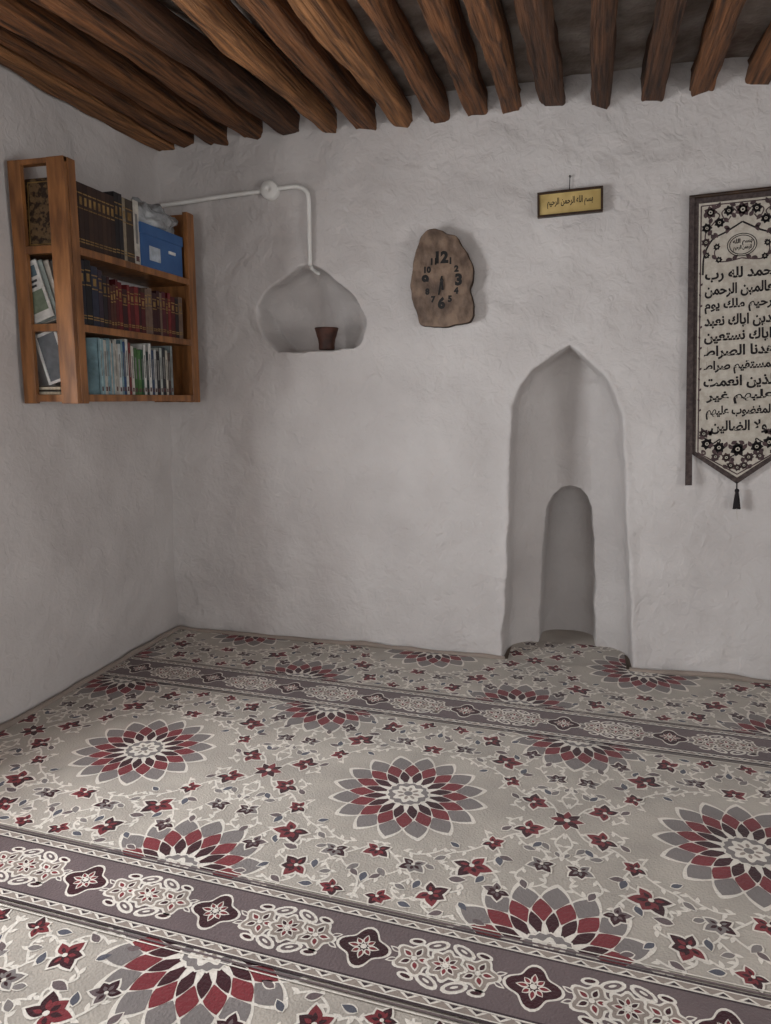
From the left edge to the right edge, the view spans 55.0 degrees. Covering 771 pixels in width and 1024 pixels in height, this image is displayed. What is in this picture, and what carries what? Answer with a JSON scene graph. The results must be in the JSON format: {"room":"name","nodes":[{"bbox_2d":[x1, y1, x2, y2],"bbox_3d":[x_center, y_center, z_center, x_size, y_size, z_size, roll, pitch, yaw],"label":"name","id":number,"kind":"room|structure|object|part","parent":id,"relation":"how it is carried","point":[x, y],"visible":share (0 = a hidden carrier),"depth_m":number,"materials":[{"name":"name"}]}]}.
{"room":"mosque","nodes":[
{"label":"mosque","id":0,"kind":"room"},
{"bbox_2d":[0,64,178,723],"bbox_3d":[-2.162,-0.313,1.347,0.044,3.140,6.520,2,9,15],"label":"wall","id":1,"kind":"structure","parent":0,"point":[87,576],"depth_m":3.64,"materials":[{"name":"paint"}]},
{"bbox_2d":[7,155,199,403],"bbox_3d":[-1.332,-1.059,3.683,0.284,1.020,1.054,2,9,15],"label":"bookshelf","id":2,"kind":"object","parent":1,"relation":"attached to","point":[65,252],"visible":0.94,"depth_m":3.23,"materials":[{"name":"brown wood"}]},
{"bbox_2d":[24,177,50,245],"bbox_3d":[-1.474,-1.285,3.190,0.162,0.291,0.034,2,9,15],"label":"book","id":3,"kind":"object","parent":2,"relation":"on","point":[36,189],"visible":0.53,"depth_m":3.18,"materials":[{"name":"leather"}]},
{"bbox_2d":[30,259,55,323],"bbox_3d":[-1.510,-0.963,3.249,0.239,0.278,0.043,2,9,15],"label":"magazines","id":4,"kind":"object","parent":2,"relation":"in","point":[42,278],"visible":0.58,"depth_m":3.23,"materials":[{"name":"white paper"}]},
{"bbox_2d":[39,386,60,393],"bbox_3d":[-1.502,-0.549,3.352,0.150,0.041,0.100,2,9,15],"label":"notebooks","id":5,"kind":"object","parent":2,"relation":"on","point":[42,389],"visible":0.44,"depth_m":3.30,"materials":[{"name":"beige paper"}]},
{"bbox_2d":[35,331,59,384],"bbox_3d":[-1.478,-0.689,3.288,0.181,0.250,0.012,2,9,15],"label":"picture frame","id":6,"kind":"object","parent":5,"relation":"on","point":[46,342],"visible":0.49,"depth_m":3.29,"materials":[{"name":"white plastic"}]},
{"bbox_2d":[43,181,182,394],"bbox_3d":[-1.322,-1.051,3.665,0.203,0.937,0.860,2,9,15],"label":"books","id":7,"kind":"object","parent":2,"relation":"on","point":[107,221],"visible":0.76,"depth_m":3.51,"materials":[{"name":"multicoloured paper"}]},
{"bbox_2d":[138,221,182,276],"bbox_3d":[-1.265,-1.352,3.860,0.247,0.216,0.390,2,9,15],"label":"storage box","id":8,"kind":"object","parent":2,"relation":"on","point":[161,250],"visible":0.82,"depth_m":3.81,"materials":[{"name":"blue cardboard"}]},
{"bbox_2d":[132,197,177,233],"bbox_3d":[-1.250,-1.540,3.843,0.258,0.159,0.455,2,9,15],"label":"plastic bag","id":9,"kind":"object","parent":8,"relation":"on","point":[154,215],"visible":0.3,"depth_m":3.77,"materials":[{"name":"plastic"}]},
{"bbox_2d":[157,57,770,679],"bbox_3d":[1.210,-0.736,4.078,5.092,3.140,0.687,2,9,15],"label":"wall","id":10,"kind":"structure","parent":0,"point":[494,482],"depth_m":4.04,"materials":[{"name":"paint"}]},
{"bbox_2d":[160,180,319,274],"bbox_3d":[-0.835,-1.581,4.153,0.935,0.498,0.102,2,9,10],"label":"conduit","id":11,"kind":"object","parent":10,"relation":"attached to","point":[270,190],"visible":0.99,"depth_m":4.05,"materials":[{"name":"white plastic"}]},
{"bbox_2d":[315,327,337,349],"bbox_3d":[-0.335,-0.987,4.215,0.136,0.122,0.136,2,9,15],"label":"clay cup","id":12,"kind":"object","parent":10,"relation":"on","point":[326,336],"visible":1,"depth_m":4.17,"materials":[{"name":"ceramic"}]},
{"bbox_2d":[410,229,474,327],"bbox_3d":[0.301,-1.222,3.881,0.338,0.499,0.090,2,9,15],"label":"wall clock","id":13,"kind":"object","parent":10,"relation":"attached to","point":[442,278],"visible":1,"depth_m":3.85,"materials":[{"name":"brown wood"}]},
{"bbox_2d":[537,175,602,218],"bbox_3d":[0.918,-1.571,3.678,0.320,0.198,0.052,2,9,15],"label":"plaque","id":14,"kind":"object","parent":10,"relation":"attached to","point":[586,200],"visible":1,"depth_m":3.67,"materials":[{"name":"gold metal"}]},
{"bbox_3d":[0.916,-1.536,3.675,0.298,0.109,0.017,2,9,15],"label":"panel","id":15,"kind":"part","parent":14,"relation":"part of","materials":[{"name":"gold metal"}]},
{"bbox_2d":[685,186,770,509],"bbox_3d":[1.690,-0.740,3.570,0.507,1.574,0.033,2,9,15],"label":"banner","id":16,"kind":"object","parent":10,"relation":"attached to","point":[728,385],"visible":1,"depth_m":3.56,"materials":[{"name":"beige fabric"}]},
{"bbox_3d":[1.673,-1.499,3.461,0.470,0.040,0.018,2,9,15],"label":"rod","id":17,"kind":"part","parent":16,"relation":"part of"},
{"bbox_2d":[158,0,770,107],"bbox_3d":[0.303,-1.566,0.592,5.250,0.236,6.950,2,9,15],"label":"ceiling","id":18,"kind":"structure","parent":0,"point":[635,18],"depth_m":3.17,"materials":[{"name":"paint"}]},
{"bbox_2d":[0,43,174,150],"bbox_3d":[-2.110,-1.544,1.158,0.169,0.289,6.510,2,9,15],"label":"ceiling beam","id":19,"kind":"structure","parent":18,"relation":"attached to","point":[90,105],"depth_m":3.46,"materials":[{"name":"brown wood"}]},
{"bbox_2d":[0,26,193,147],"bbox_3d":[-1.947,-1.563,1.110,0.177,0.334,6.510,2,9,15],"label":"ceiling beam","id":20,"kind":"structure","parent":18,"relation":"attached to","point":[68,72],"depth_m":3.36,"materials":[{"name":"brown wood"}]},
{"bbox_2d":[0,0,228,145],"bbox_3d":[-1.822,-1.542,1.079,0.210,0.352,6.510,2,9,15],"label":"ceiling beam","id":21,"kind":"structure","parent":18,"relation":"attached to","point":[27,19],"depth_m":3.13,"materials":[{"name":"brown wood"}]},
{"bbox_2d":[31,0,262,139],"bbox_3d":[-1.559,-1.542,1.006,0.181,0.353,6.510,2,9,15],"label":"ceiling beam","id":22,"kind":"structure","parent":18,"relation":"attached to","point":[85,16],"depth_m":3.12,"materials":[{"name":"brown wood"}]},
{"bbox_2d":[87,0,299,134],"bbox_3d":[-1.398,-1.533,0.963,0.183,0.303,6.510,2,9,15],"label":"ceiling beam","id":23,"kind":"structure","parent":18,"relation":"attached to","point":[151,20],"depth_m":3.07,"materials":[{"name":"brown wood"}]},
{"bbox_2d":[172,0,336,132],"bbox_3d":[-1.147,-1.526,0.894,0.136,0.319,6.510,2,9,15],"label":"ceiling beam","id":24,"kind":"structure","parent":18,"relation":"attached to","point":[227,28],"depth_m":3.06,"materials":[{"name":"brown wood"}]},
{"bbox_2d":[236,0,376,130],"bbox_3d":[-0.980,-1.521,0.849,0.211,0.310,6.510,2,9,15],"label":"ceiling beam","id":25,"kind":"structure","parent":18,"relation":"attached to","point":[277,18],"depth_m":3.11,"materials":[{"name":"brown wood"}]},
{"bbox_2d":[287,0,412,127],"bbox_3d":[-0.770,-1.501,0.794,0.162,0.323,6.510,2,9,15],"label":"ceiling beam","id":26,"kind":"structure","parent":18,"relation":"attached to","point":[333,23],"depth_m":3.01,"materials":[{"name":"brown wood"}]},
{"bbox_2d":[357,0,449,123],"bbox_3d":[-0.553,-1.496,0.735,0.158,0.341,6.510,2,9,15],"label":"ceiling beam","id":27,"kind":"structure","parent":18,"relation":"attached to","point":[393,26],"depth_m":3.11,"materials":[{"name":"brown wood"}]},
{"bbox_2d":[417,0,487,115],"bbox_3d":[-0.378,-1.495,0.686,0.146,0.344,6.510,2,9,15],"label":"ceiling beam","id":28,"kind":"structure","parent":18,"relation":"attached to","point":[446,23],"depth_m":3.05,"materials":[{"name":"brown wood"}]},
{"bbox_2d":[463,0,521,113],"bbox_3d":[-0.217,-1.481,0.644,0.156,0.327,6.510,2,9,15],"label":"ceiling beam","id":29,"kind":"structure","parent":18,"relation":"attached to","point":[487,18],"depth_m":2.99,"materials":[{"name":"brown wood"}]},
{"bbox_2d":[514,0,565,105],"bbox_3d":[-0.016,-1.491,0.587,0.197,0.292,6.510,2,9,15],"label":"ceiling beam","id":30,"kind":"structure","parent":18,"relation":"attached to","point":[538,28],"depth_m":3.04,"materials":[{"name":"brown wood"}]},
{"bbox_2d":[590,0,617,108],"bbox_3d":[0.162,-1.469,0.541,0.178,0.313,6.510,2,9,15],"label":"ceiling beam","id":31,"kind":"structure","parent":18,"relation":"attached to","point":[603,31],"depth_m":2.98,"materials":[{"name":"brown wood"}]},
{"bbox_2d":[640,0,687,101],"bbox_3d":[0.398,-1.462,0.476,0.159,0.321,6.510,2,9,15],"label":"ceiling beam","id":32,"kind":"structure","parent":18,"relation":"attached to","point":[668,15],"depth_m":3.01,"materials":[{"name":"brown wood"}]},
{"bbox_2d":[689,0,745,96],"bbox_3d":[0.656,-1.453,0.407,0.177,0.327,6.510,2,9,15],"label":"ceiling beam","id":33,"kind":"structure","parent":18,"relation":"attached to","point":[720,23],"depth_m":2.99,"materials":[{"name":"brown wood"}]},
{"bbox_2d":[745,21,770,84],"bbox_3d":[0.871,-1.453,0.347,0.156,0.336,6.510,2,9,15],"label":"ceiling beam","id":34,"kind":"structure","parent":18,"relation":"attached to","point":[759,67],"depth_m":3.24,"materials":[{"name":"brown wood"}]},
{"bbox_2d":[504,646,631,669],"bbox_3d":[0.363,1.320,1.258,5.150,0.100,7.300,2,9,15],"label":"floor","id":35,"kind":"structure","parent":0,"point":[627,660],"depth_m":4.15,"materials":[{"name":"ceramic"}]},
{"bbox_2d":[0,625,770,1023],"bbox_3d":[0.353,1.254,1.240,5.024,0.048,7.140,2,9,15],"label":"carpet","id":36,"kind":"object","parent":35,"relation":"on","point":[205,826],"visible":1,"depth_m":2.42,"materials":[{"name":"carpet"}]}
]}

